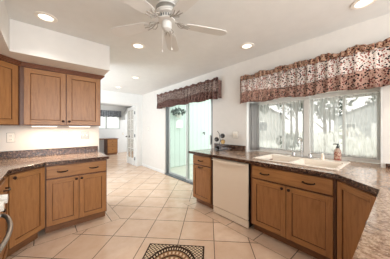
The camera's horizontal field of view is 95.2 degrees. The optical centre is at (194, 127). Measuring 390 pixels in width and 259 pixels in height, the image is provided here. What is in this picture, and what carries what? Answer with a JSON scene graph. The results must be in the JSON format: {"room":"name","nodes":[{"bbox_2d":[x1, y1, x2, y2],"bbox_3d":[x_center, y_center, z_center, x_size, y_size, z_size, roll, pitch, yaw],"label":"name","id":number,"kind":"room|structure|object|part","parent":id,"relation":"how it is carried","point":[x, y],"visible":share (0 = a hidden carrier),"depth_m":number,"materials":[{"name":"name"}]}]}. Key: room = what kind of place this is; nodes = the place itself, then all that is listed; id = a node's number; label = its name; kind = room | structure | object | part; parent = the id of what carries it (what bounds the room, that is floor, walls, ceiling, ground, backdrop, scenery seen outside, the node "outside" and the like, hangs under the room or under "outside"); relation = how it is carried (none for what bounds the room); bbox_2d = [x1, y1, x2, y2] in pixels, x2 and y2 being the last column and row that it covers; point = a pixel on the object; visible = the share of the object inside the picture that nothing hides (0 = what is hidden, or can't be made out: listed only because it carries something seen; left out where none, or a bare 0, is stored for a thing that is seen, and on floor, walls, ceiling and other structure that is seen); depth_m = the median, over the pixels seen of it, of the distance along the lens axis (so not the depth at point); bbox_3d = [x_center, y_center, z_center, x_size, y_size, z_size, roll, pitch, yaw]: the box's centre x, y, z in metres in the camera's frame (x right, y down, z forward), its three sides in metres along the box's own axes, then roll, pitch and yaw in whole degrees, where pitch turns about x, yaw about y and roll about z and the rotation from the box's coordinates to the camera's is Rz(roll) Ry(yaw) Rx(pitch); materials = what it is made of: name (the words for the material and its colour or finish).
{"room":"kitchen","nodes":[
{"label":"kitchen","id":0,"kind":"room"},
{"bbox_2d":[0,126,98,166],"bbox_3d":[-2.341,0.080,2.591,1.680,2.480,0.120,0,0,-40],"label":"wall","id":1,"kind":"structure","parent":0,"point":[26,137],"depth_m":2.63,"materials":[{"name":"beige paint"}]},
{"bbox_2d":[6,133,14,142],"bbox_3d":[-2.474,0.130,2.392,0.080,0.128,0.010,0,0,-40],"label":"wall outlet","id":2,"kind":"object","parent":1,"relation":"attached to","point":[10,137],"visible":1,"depth_m":2.39,"materials":[{"name":"white plastic"}]},
{"bbox_2d":[0,54,21,125],"bbox_3d":[-2.410,-0.423,1.956,0.741,0.783,0.746,0,0,-40],"label":"upper cabinet","id":3,"kind":"object","parent":1,"relation":"attached to","point":[9,67],"visible":0.99,"depth_m":2.09,"materials":[{"name":"brown wood"}]},
{"bbox_3d":[-2.181,-0.791,1.946,0.082,0.048,0.534,0,0,5],"label":"crown molding","id":4,"kind":"part","parent":3,"relation":"part of","materials":[{"name":"brown wood"}]},
{"bbox_2d":[0,146,97,158],"bbox_3d":[-2.289,0.359,2.541,1.615,0.102,0.021,0,0,-40],"label":"backsplash","id":5,"kind":"structure","parent":1,"relation":"attached to","point":[72,150],"depth_m":2.61,"materials":[{"name":"brown stone"}]},
{"bbox_2d":[20,62,103,125],"bbox_3d":[-1.903,-0.423,2.624,0.954,0.783,0.387,0,0,-40],"label":"upper cabinet","id":6,"kind":"object","parent":1,"relation":"attached to","point":[49,96],"visible":1,"depth_m":2.45,"materials":[{"name":"brown wood"}]},
{"bbox_3d":[-1.982,-0.402,2.371,0.425,0.716,0.020,0,0,-40],"label":"door","id":7,"kind":"part","parent":6,"relation":"part of","materials":[{"name":"brown wood"}]},
{"bbox_3d":[-1.903,-0.791,2.624,0.954,0.048,0.387,0,0,-40],"label":"crown molding","id":8,"kind":"part","parent":6,"relation":"part of","materials":[{"name":"brown wood"}]},
{"bbox_3d":[-1.651,-0.402,2.653,0.425,0.716,0.020,0,0,-40],"label":"door","id":9,"kind":"part","parent":6,"relation":"part of","materials":[{"name":"brown wood"}]},
{"bbox_2d":[81,132,88,138],"bbox_3d":[-1.817,0.120,2.948,0.118,0.120,0.016,0,0,-40],"label":"light switch","id":10,"kind":"object","parent":1,"relation":"attached to","point":[84,135],"visible":1,"depth_m":2.95,"materials":[{"name":"white plastic"}]},
{"bbox_2d":[0,0,109,75],"bbox_3d":[-1.294,-0.989,1.348,1.660,0.343,3.130,0,0,-40],"label":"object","id":11,"kind":"structure","parent":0,"point":[24,42],"depth_m":2.12,"materials":[{"name":"beige paint"}]},
{"bbox_2d":[99,105,132,151],"bbox_3d":[-3.170,0.080,7.877,4.800,2.480,4.100,0,0,-40],"label":"wall","id":12,"kind":"structure","parent":0,"point":[103,133],"depth_m":9.67,"materials":[{"name":"white paint"}]},
{"bbox_2d":[99,116,119,128],"bbox_3d":[-4.749,-0.390,9.113,1.760,0.900,0.070,0,0,-40],"label":"window","id":13,"kind":"structure","parent":12,"relation":"in","point":[106,116],"depth_m":9.22,"materials":[{"name":"silver metal"}]},
{"bbox_2d":[99,116,104,127],"bbox_3d":[-4.994,-0.395,8.892,0.960,0.790,0.012,0,0,-40],"label":"pleated shade","id":14,"kind":"object","parent":13,"relation":"attached to","point":[102,117],"visible":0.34,"depth_m":9.12,"materials":[{"name":"white fabric"}]},
{"bbox_2d":[107,117,118,127],"bbox_3d":[-4.344,-0.395,9.446,0.570,0.790,0.012,0,0,-40],"label":"pleated shade","id":15,"kind":"object","parent":13,"relation":"attached to","point":[112,122],"visible":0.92,"depth_m":9.44,"materials":[{"name":"white fabric"}]},
{"bbox_2d":[101,110,120,116],"bbox_3d":[-4.714,-0.739,9.013,1.924,0.342,0.065,0,0,-40],"label":"valance","id":16,"kind":"object","parent":12,"relation":"attached to","point":[104,113],"visible":0.54,"depth_m":9.29,"materials":[{"name":"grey fabric"}]},
{"bbox_2d":[101,90,141,162],"bbox_3d":[-3.281,0.080,5.127,3.660,2.480,0.100,0,0,-40],"label":"wall","id":17,"kind":"structure","parent":0,"point":[105,95],"depth_m":6.01,"materials":[{"name":"white paint"}]},
{"bbox_2d":[101,100,138,165],"bbox_3d":[-2.621,0.235,5.678,1.680,2.170,0.118,0,0,-40],"label":"door frame","id":18,"kind":"structure","parent":17,"relation":"attached to","point":[136,105],"depth_m":6.14,"materials":[{"name":"white paint"}]},
{"bbox_2d":[126,107,134,165],"bbox_3d":[-2.326,0.284,6.484,0.145,2.048,0.734,0,0,-40],"label":"door","id":19,"kind":"structure","parent":17,"relation":"in","point":[130,160],"depth_m":6.41,"materials":[{"name":"white paint"}]},
{"bbox_2d":[122,106,134,119],"bbox_3d":[-3.186,-0.794,10.015,1.650,0.729,0.575,0,0,-40],"label":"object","id":20,"kind":"structure","parent":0,"point":[124,115],"depth_m":9.46,"materials":[{"name":"white paint"}]},
{"bbox_2d":[6,151,316,258],"bbox_3d":[-0.549,1.345,3.803,6.100,0.050,13.700,0,0,-40],"label":"floor","id":21,"kind":"structure","parent":0,"point":[145,206],"depth_m":2.32,"materials":[{"name":"beige tile"}]},
{"bbox_2d":[0,176,10,258],"bbox_3d":[-1.910,0.886,1.377,0.681,0.868,0.495,0,0,-40],"label":"base cabinet","id":22,"kind":"object","parent":21,"relation":"on","point":[4,188],"visible":0.59,"depth_m":1.60,"materials":[{"name":"brown wood"}]},
{"bbox_3d":[-1.690,0.545,1.565,0.020,0.146,0.471,0,0,-40],"label":"drawer","id":23,"kind":"part","parent":22,"relation":"part of","materials":[{"name":"brown wood"}]},
{"bbox_3d":[-1.690,0.920,1.565,0.020,0.564,0.471,0,0,-40],"label":"door","id":24,"kind":"part","parent":22,"relation":"part of","materials":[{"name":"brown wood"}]},
{"bbox_2d":[0,194,12,252],"bbox_3d":[-1.403,0.821,0.831,0.773,0.838,0.755,0,0,-40],"label":"oven range","id":25,"kind":"object","parent":21,"relation":"on","point":[3,198],"visible":1,"depth_m":1.15,"materials":[{"name":"white metal"}]},
{"bbox_3d":[-1.272,0.512,1.157,0.045,0.068,0.068,0,0,-40],"label":"control knob","id":26,"kind":"part","parent":25,"relation":"part of","materials":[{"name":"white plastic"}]},
{"bbox_3d":[-1.378,0.512,1.280,0.045,0.068,0.068,0,0,-40],"label":"control knob","id":27,"kind":"part","parent":25,"relation":"part of","materials":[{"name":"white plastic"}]},
{"bbox_3d":[-1.148,0.630,1.048,0.103,0.025,0.701,0,0,-40],"label":"door handle","id":28,"kind":"part","parent":25,"relation":"part of","materials":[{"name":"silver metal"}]},
{"bbox_2d":[6,166,44,257],"bbox_3d":[-2.275,0.886,1.972,0.938,0.868,0.887,0,0,-40],"label":"base cabinet","id":29,"kind":"object","parent":21,"relation":"on","point":[26,196],"visible":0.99,"depth_m":1.94,"materials":[{"name":"brown wood"}]},
{"bbox_2d":[0,146,108,184],"bbox_3d":[-1.848,0.379,2.011,1.673,0.142,1.399,0,0,-40],"label":"countertop","id":30,"kind":"structure","parent":29,"relation":"on","point":[20,160],"depth_m":2.40,"materials":[{"name":"brown stone"}]},
{"bbox_2d":[45,159,106,233],"bbox_3d":[-1.732,0.886,2.593,0.690,0.868,0.656,0,0,-40],"label":"base cabinet","id":31,"kind":"object","parent":21,"relation":"on","point":[76,192],"visible":0.97,"depth_m":2.35,"materials":[{"name":"brown wood"}]},
{"bbox_3d":[-1.680,0.920,2.273,0.330,0.564,0.020,0,0,-40],"label":"door","id":32,"kind":"part","parent":31,"relation":"part of","materials":[{"name":"brown wood"}]},
{"bbox_3d":[-1.552,0.545,2.382,0.666,0.146,0.020,0,0,-40],"label":"drawer","id":33,"kind":"part","parent":31,"relation":"part of","materials":[{"name":"brown wood"}]},
{"bbox_3d":[-1.424,0.920,2.491,0.330,0.564,0.020,0,0,-40],"label":"door","id":34,"kind":"part","parent":31,"relation":"part of","materials":[{"name":"brown wood"}]},
{"bbox_2d":[99,138,118,154],"bbox_3d":[-4.567,0.920,8.714,1.400,0.800,0.652,0,0,-40],"label":"desk","id":35,"kind":"object","parent":21,"relation":"on","point":[110,144],"visible":0.87,"depth_m":8.79,"materials":[{"name":"brown wood"}]},
{"bbox_3d":[-4.059,1.062,8.774,0.450,0.315,0.020,0,0,-40],"label":"drawer","id":36,"kind":"part","parent":35,"relation":"part of","materials":[{"name":"brown wood"}]},
{"bbox_3d":[-4.059,0.642,8.774,0.450,0.155,0.020,0,0,-40],"label":"drawer","id":37,"kind":"part","parent":35,"relation":"part of","materials":[{"name":"brown wood"}]},
{"bbox_2d":[142,243,203,258],"bbox_3d":[-0.240,1.315,1.545,0.620,0.009,0.920,0,0,5],"label":"floor mat","id":38,"kind":"object","parent":21,"relation":"on","point":[154,251],"visible":1,"depth_m":1.88,"materials":[{"name":"multicoloured fabric"}]},
{"bbox_2d":[193,154,213,208],"bbox_3d":[0.324,0.886,3.171,0.671,0.868,0.445,0,0,-40],"label":"base cabinet","id":39,"kind":"object","parent":21,"relation":"on","point":[202,165],"visible":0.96,"depth_m":2.95,"materials":[{"name":"brown wood"}]},
{"bbox_3d":[0.108,0.545,2.987,0.020,0.146,0.421,0,0,-40],"label":"drawer","id":40,"kind":"part","parent":39,"relation":"part of","materials":[{"name":"brown wood"}]},
{"bbox_3d":[0.108,0.920,2.987,0.020,0.564,0.421,0,0,-40],"label":"door","id":41,"kind":"part","parent":39,"relation":"part of","materials":[{"name":"brown wood"}]},
{"bbox_2d":[189,143,389,258],"bbox_3d":[0.662,0.379,1.866,2.430,0.142,3.020,0,0,-40],"label":"countertop","id":42,"kind":"structure","parent":39,"relation":"on","point":[374,243],"depth_m":1.48,"materials":[{"name":"brown stone"}]},
{"bbox_2d":[253,154,349,170],"bbox_3d":[1.291,0.487,2.231,0.600,0.184,0.910,0,0,-40],"label":"sink","id":43,"kind":"object","parent":42,"relation":"in","point":[328,164],"visible":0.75,"depth_m":2.20,"materials":[{"name":"white ceramic"}]},
{"bbox_3d":[1.108,0.491,2.365,0.423,0.176,0.400,0,0,-40],"label":"bowl","id":44,"kind":"part","parent":43,"relation":"part of","materials":[{"name":"white ceramic"}]},
{"bbox_3d":[1.392,0.491,2.032,0.423,0.176,0.405,0,0,-40],"label":"bowl","id":45,"kind":"part","parent":43,"relation":"part of","materials":[{"name":"white ceramic"}]},
{"bbox_2d":[287,137,317,158],"bbox_3d":[1.408,0.254,2.384,0.150,0.282,0.371,0,0,-40],"label":"kitchen faucet","id":46,"kind":"object","parent":42,"relation":"on","point":[299,138],"visible":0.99,"depth_m":2.40,"materials":[{"name":"silver metal"}]},
{"bbox_3d":[1.402,0.249,2.378,0.134,0.272,0.024,0,0,-40],"label":"spout","id":47,"kind":"part","parent":46,"relation":"part of","materials":[{"name":"silver metal"}]},
{"bbox_2d":[333,144,340,160],"bbox_3d":[1.738,0.300,2.177,0.053,0.218,0.081,0,0,-40],"label":"soap bottle","id":48,"kind":"object","parent":42,"relation":"on","point":[337,152],"visible":0.89,"depth_m":2.16,"materials":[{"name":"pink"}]},
{"bbox_2d":[212,157,253,228],"bbox_3d":[0.691,0.881,2.722,0.645,0.854,0.633,0,0,-40],"label":"dishwasher","id":49,"kind":"object","parent":21,"relation":"on","point":[231,179],"visible":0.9,"depth_m":2.48,"materials":[{"name":"white metal"}]},
{"bbox_3d":[0.463,0.498,2.527,0.045,0.048,0.585,0,0,-40],"label":"handle","id":50,"kind":"part","parent":49,"relation":"part of","materials":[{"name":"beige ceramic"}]},
{"bbox_3d":[0.496,1.260,2.556,0.018,0.095,0.625,0,0,-40],"label":"kick plate","id":51,"kind":"part","parent":49,"relation":"part of","materials":[{"name":"white metal"}]},
{"bbox_2d":[251,159,336,258],"bbox_3d":[1.210,0.886,2.133,0.671,0.868,0.875,0,0,-40],"label":"base cabinet","id":52,"kind":"object","parent":21,"relation":"on","point":[298,210],"visible":0.94,"depth_m":1.86,"materials":[{"name":"brown wood"}]},
{"bbox_3d":[0.861,0.920,2.103,0.020,0.564,0.407,0,0,-40],"label":"door","id":53,"kind":"part","parent":52,"relation":"part of","materials":[{"name":"brown wood"}]},
{"bbox_3d":[0.997,0.545,1.944,0.020,0.146,0.825,0,0,-40],"label":"drawer","id":54,"kind":"part","parent":52,"relation":"part of","materials":[{"name":"brown wood"}]},
{"bbox_3d":[1.131,0.920,1.786,0.020,0.564,0.410,0,0,-40],"label":"door","id":55,"kind":"part","parent":52,"relation":"part of","materials":[{"name":"brown wood"}]},
{"bbox_2d":[337,179,376,258],"bbox_3d":[1.702,0.886,1.369,0.913,0.868,0.915,0,0,-40],"label":"base cabinet","id":56,"kind":"object","parent":21,"relation":"on","point":[355,204],"visible":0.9,"depth_m":1.45,"materials":[{"name":"brown wood"}]},
{"bbox_2d":[170,99,210,167],"bbox_3d":[0.274,-0.180,6.937,3.780,3.000,0.100,0,0,-40],"label":"wall","id":57,"kind":"structure","parent":0,"point":[200,112],"depth_m":6.53,"materials":[{"name":"paint"}]},
{"bbox_2d":[171,105,185,117],"bbox_3d":[-0.559,-0.847,5.884,0.564,1.014,0.551,0,0,-40],"label":"hanging basket","id":58,"kind":"object","parent":57,"relation":"hanging from","point":[173,111],"visible":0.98,"depth_m":5.82,"materials":[{"name":"green plant"}]},
{"bbox_2d":[176,119,182,127],"bbox_3d":[-0.536,-0.150,6.114,0.200,0.300,0.100,0,0,-40],"label":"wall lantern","id":59,"kind":"object","parent":57,"relation":"attached to","point":[179,123],"visible":1,"depth_m":6.08,"materials":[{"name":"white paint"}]},
{"bbox_3d":[-0.534,-0.133,6.112,0.160,0.225,0.065,0,0,-40],"label":"lantern glass","id":60,"kind":"part","parent":59,"relation":"part of","materials":[{"name":"white glass"}]},
{"bbox_2d":[4,0,389,106],"bbox_3d":[-0.549,-1.210,3.803,6.100,0.100,13.700,0,0,-40],"label":"ceiling","id":61,"kind":"structure","parent":0,"point":[271,25],"depth_m":2.08,"materials":[{"name":"paint"}]},
{"bbox_2d":[33,11,57,22],"bbox_3d":[-1.559,-1.155,1.865,0.196,0.010,0.196,0,0,-40],"label":"recessed light","id":62,"kind":"object","parent":61,"relation":"in","point":[43,16],"visible":1,"depth_m":1.86,"materials":[{"name":"white plastic"}]},
{"bbox_2d":[131,42,144,48],"bbox_3d":[-0.801,-1.155,2.511,0.196,0.010,0.196,0,0,-40],"label":"recessed light","id":63,"kind":"object","parent":61,"relation":"in","point":[136,45],"visible":1,"depth_m":2.50,"materials":[{"name":"white plastic"}]},
{"bbox_2d":[110,0,226,52],"bbox_3d":[-0.225,-0.899,1.480,1.084,0.519,1.055,0,0,-40],"label":"ceiling fan","id":64,"kind":"object","parent":61,"relation":"hanging from","point":[167,11],"visible":1,"depth_m":1.51,"materials":[{"name":"white metal"}]},
{"bbox_3d":[-0.592,-0.895,1.627,0.395,0.006,0.132,0,-7,18],"label":"blade","id":65,"kind":"part","parent":64,"relation":"part of","materials":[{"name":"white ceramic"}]},
{"bbox_3d":[-0.455,-0.895,1.217,0.132,0.006,0.395,-9,-5,35],"label":"blade","id":66,"kind":"part","parent":64,"relation":"part of","materials":[{"name":"white ceramic"}]},
{"bbox_3d":[-0.244,-0.895,1.883,0.132,0.006,0.395,7,0,0],"label":"blade","id":67,"kind":"part","parent":64,"relation":"part of","materials":[{"name":"white ceramic"}]},
{"bbox_3d":[-0.023,-0.895,1.220,0.132,0.006,0.395,-9,5,-36],"label":"blade","id":68,"kind":"part","parent":64,"relation":"part of","materials":[{"name":"white ceramic"}]},
{"bbox_3d":[0.107,-0.895,1.632,0.395,0.006,0.132,0,7,-18],"label":"blade","id":69,"kind":"part","parent":64,"relation":"part of","materials":[{"name":"white ceramic"}]},
{"bbox_2d":[240,42,253,48],"bbox_3d":[0.734,-1.155,2.514,0.196,0.010,0.196,0,0,-40],"label":"recessed light","id":70,"kind":"object","parent":61,"relation":"in","point":[249,45],"visible":1,"depth_m":2.50,"materials":[{"name":"white plastic"}]},
{"bbox_2d":[350,0,376,9],"bbox_3d":[1.557,-1.155,1.642,0.196,0.010,0.196,0,0,-40],"label":"recessed light","id":71,"kind":"object","parent":61,"relation":"in","point":[358,4],"visible":1,"depth_m":1.66,"materials":[{"name":"white plastic"}]},
{"bbox_2d":[142,13,389,172],"bbox_3d":[1.341,0.080,2.773,0.320,2.480,9.680,0,0,-40],"label":"wall","id":72,"kind":"structure","parent":0,"point":[229,115],"depth_m":3.19,"materials":[{"name":"beige paint"}]},
{"bbox_2d":[142,163,164,173],"bbox_3d":[-1.369,1.278,5.693,0.014,0.085,1.520,0,0,-40],"label":"baseboard","id":73,"kind":"structure","parent":72,"relation":"attached to","point":[145,165],"depth_m":5.57,"materials":[{"name":"white paint"}]},
{"bbox_2d":[165,99,212,184],"bbox_3d":[-0.206,0.292,4.418,0.140,2.055,1.860,0,0,-40],"label":"door","id":74,"kind":"structure","parent":72,"relation":"in","point":[186,179],"depth_m":4.41,"materials":[{"name":"silver metal"}]},
{"bbox_3d":[-0.442,0.300,4.756,0.030,1.980,0.930,0,0,-40],"label":"sliding panel","id":75,"kind":"part","parent":74,"relation":"part of","materials":[{"name":"clear glass"}]},
{"bbox_3d":[0.083,0.300,4.079,0.030,1.980,0.900,0,0,-40],"label":"sliding panel","id":76,"kind":"part","parent":74,"relation":"part of","materials":[{"name":"clear glass"}]},
{"bbox_2d":[157,77,221,108],"bbox_3d":[-0.325,-0.772,4.364,0.154,0.440,2.429,0,0,-40],"label":"valance","id":77,"kind":"object","parent":72,"relation":"attached to","point":[209,89],"visible":1,"depth_m":4.00,"materials":[{"name":"brown fabric"}]},
{"bbox_3d":[-0.338,-0.798,4.356,0.068,0.263,2.421,0,0,-40],"label":"panel","id":78,"kind":"part","parent":77,"relation":"part of","materials":[{"name":"brown fabric"}]},
{"bbox_2d":[214,143,245,151],"bbox_3d":[0.630,0.358,3.340,0.022,0.101,0.725,0,0,-40],"label":"backsplash","id":79,"kind":"structure","parent":72,"relation":"attached to","point":[222,146],"depth_m":3.28,"materials":[{"name":"brown stone"}]},
{"bbox_2d":[232,131,237,137],"bbox_3d":[0.727,0.120,3.235,0.016,0.128,0.126,0,0,-40],"label":"light switch","id":80,"kind":"object","parent":72,"relation":"attached to","point":[234,133],"visible":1,"depth_m":3.24,"materials":[{"name":"white plastic"}]},
{"bbox_2d":[246,87,382,167],"bbox_3d":[1.530,-0.030,2.553,0.319,0.879,1.619,0,0,-40],"label":"lining","id":81,"kind":"object","parent":72,"relation":"attached to","point":[247,103],"visible":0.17,"depth_m":2.73,"materials":[{"name":"white paint"}]},
{"bbox_2d":[258,90,380,104],"bbox_3d":[1.563,-0.416,2.582,0.020,0.022,1.588,0,0,-40],"label":"curtain rod","id":82,"kind":"object","parent":81,"relation":"attached to","point":[379,90],"visible":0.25,"depth_m":2.35,"materials":[{"name":"white paint"}]},
{"bbox_2d":[250,103,258,150],"bbox_3d":[1.042,-0.020,3.111,0.206,0.820,0.017,0,0,-20],"label":"drape","id":83,"kind":"object","parent":82,"relation":"hanging from","point":[254,108],"visible":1,"depth_m":3.11,"materials":[{"name":"grey fabric"}]},
{"bbox_2d":[240,37,389,103],"bbox_3d":[1.450,-0.647,2.303,0.127,0.488,2.030,0,0,-40],"label":"valance","id":84,"kind":"object","parent":72,"relation":"attached to","point":[358,67],"visible":1,"depth_m":2.14,"materials":[{"name":"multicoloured fabric"}]},
{"bbox_3d":[1.429,-0.663,2.285,0.031,0.293,2.022,0,0,-40],"label":"panel","id":85,"kind":"part","parent":84,"relation":"part of","materials":[{"name":"fabric"}]},
{"bbox_2d":[256,87,380,163],"bbox_3d":[1.621,-0.029,2.631,0.080,0.873,1.600,0,0,-40],"label":"window","id":86,"kind":"structure","parent":72,"relation":"in","point":[307,104],"depth_m":2.55,"materials":[{"name":"white paint"}]},
{"bbox_3d":[1.296,-0.024,3.051,0.022,0.773,0.480,0,0,-40],"label":"sash frame","id":87,"kind":"part","parent":86,"relation":"part of","materials":[{"name":"clear glass"}]},
{"bbox_3d":[1.519,-0.024,2.754,0.022,0.773,0.320,0,0,-40],"label":"sash frame","id":88,"kind":"part","parent":86,"relation":"part of","materials":[{"name":"clear glass"}]},
{"bbox_3d":[1.815,-0.024,2.442,0.022,0.773,0.390,0,0,-40],"label":"sash frame","id":89,"kind":"part","parent":86,"relation":"part of","materials":[{"name":"clear glass"}]},
{"bbox_3d":[2.015,-0.024,2.172,0.022,0.773,0.340,0,0,-40],"label":"sash frame","id":90,"kind":"part","parent":86,"relation":"part of","materials":[{"name":"silver metal"}]},
{"label":"outside","id":91,"kind":"structure","parent":0,"visible":0},
{"bbox_2d":[171,131,377,167],"bbox_3d":[27.261,1.520,39.679,87.020,0.200,115.000,0,0,-40],"label":"ground","id":92,"kind":"structure","parent":91,"point":[263,143],"depth_m":16.32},
{"bbox_2d":[260,104,272,113],"bbox_3d":[3.747,-0.897,11.671,2.892,4.643,2.981,0,0,3],"label":"tree","id":93,"kind":"object","parent":92,"relation":"on","point":[264,108],"visible":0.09,"depth_m":11.33,"materials":[{"name":"grey plant"}]},
{"bbox_2d":[260,107,288,140],"bbox_3d":[8.091,-1.270,25.957,9.500,5.380,9.800,0,0,30],"label":"house","id":94,"kind":"structure","parent":92,"relation":"on","point":[270,122],"depth_m":20.46,"materials":[{"name":"paint"}]},
{"bbox_3d":[7.913,-0.180,20.817,1.000,1.000,0.020,0,0,30],"label":"pane","id":95,"kind":"part","parent":94,"relation":"part of","materials":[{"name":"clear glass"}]},
{"bbox_2d":[275,133,297,149],"bbox_3d":[4.279,0.823,8.237,1.070,1.203,1.038,0,0,-40],"label":"shrub","id":96,"kind":"object","parent":92,"relation":"on","point":[287,135],"visible":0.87,"depth_m":8.13,"materials":[{"name":"grey plant"}]},
{"bbox_2d":[277,105,301,133],"bbox_3d":[22.397,-3.642,41.487,7.009,10.133,7.289,0,0,-12],"label":"tree","id":97,"kind":"object","parent":92,"relation":"on","point":[287,106],"visible":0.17,"depth_m":41.33,"materials":[{"name":"grey plant"}]},
{"bbox_2d":[285,103,301,138],"bbox_3d":[10.566,-1.708,18.357,3.372,6.266,3.458,0,0,-40],"label":"tree","id":98,"kind":"object","parent":92,"relation":"on","point":[294,106],"visible":0.14,"depth_m":18.39,"materials":[{"name":"grey plant"}]},
{"bbox_2d":[298,97,357,151],"bbox_3d":[7.903,-0.741,10.802,3.160,4.330,2.971,0,0,-40],"label":"tree","id":99,"kind":"object","parent":92,"relation":"on","point":[323,107],"visible":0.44,"depth_m":10.73,"materials":[{"name":"grey plant"}]},
{"bbox_2d":[314,99,346,132],"bbox_3d":[30.814,-2.971,40.817,6.714,8.790,6.645,0,0,-40],"label":"tree","id":100,"kind":"object","parent":92,"relation":"on","point":[333,113],"visible":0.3,"depth_m":40.64,"materials":[{"name":"grey plant"}]},
{"bbox_2d":[314,126,376,160],"bbox_3d":[3.417,0.675,4.162,1.275,1.498,1.235,0,0,-40],"label":"flowering shrub","id":101,"kind":"object","parent":92,"relation":"on","point":[361,138],"visible":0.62,"depth_m":3.99,"materials":[{"name":"grey plant"}]},
{"bbox_2d":[329,101,376,136],"bbox_3d":[30.009,-1.270,29.537,9.800,5.380,11.000,0,0,-44],"label":"house","id":102,"kind":"structure","parent":92,"relation":"on","point":[364,118],"depth_m":27.43,"materials":[{"name":"grey paint"}]},
{"bbox_3d":[24.794,-0.180,28.342,0.020,1.000,1.000,0,0,-44],"label":"pane","id":103,"kind":"part","parent":102,"relation":"part of","materials":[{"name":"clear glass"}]},
{"bbox_3d":[26.780,0.370,26.368,0.050,2.100,1.000,0,0,-44],"label":"door","id":104,"kind":"part","parent":102,"relation":"part of","materials":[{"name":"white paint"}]},
{"bbox_2d":[359,137,376,156],"bbox_3d":[5.088,0.818,4.800,1.024,1.212,1.005,0,0,-40],"label":"flowering shrub","id":105,"kind":"object","parent":92,"relation":"on","point":[374,138],"visible":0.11,"depth_m":4.95,"materials":[{"name":"grey plant"}]},
{"bbox_2d":[364,95,376,103],"bbox_3d":[42.389,-3.455,39.463,7.481,9.759,7.422,0,0,-40],"label":"tree","id":106,"kind":"object","parent":92,"relation":"on","point":[375,97],"visible":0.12,"depth_m":40.70,"materials":[{"name":"grey plant"}]},
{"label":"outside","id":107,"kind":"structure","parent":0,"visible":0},
{"bbox_2d":[170,164,192,179],"bbox_3d":[1.256,1.360,5.770,3.800,0.040,2.950,0,0,-40],"label":"floor","id":108,"kind":"structure","parent":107,"point":[181,170],"depth_m":5.62,"materials":[{"name":"tile"}]}
]}

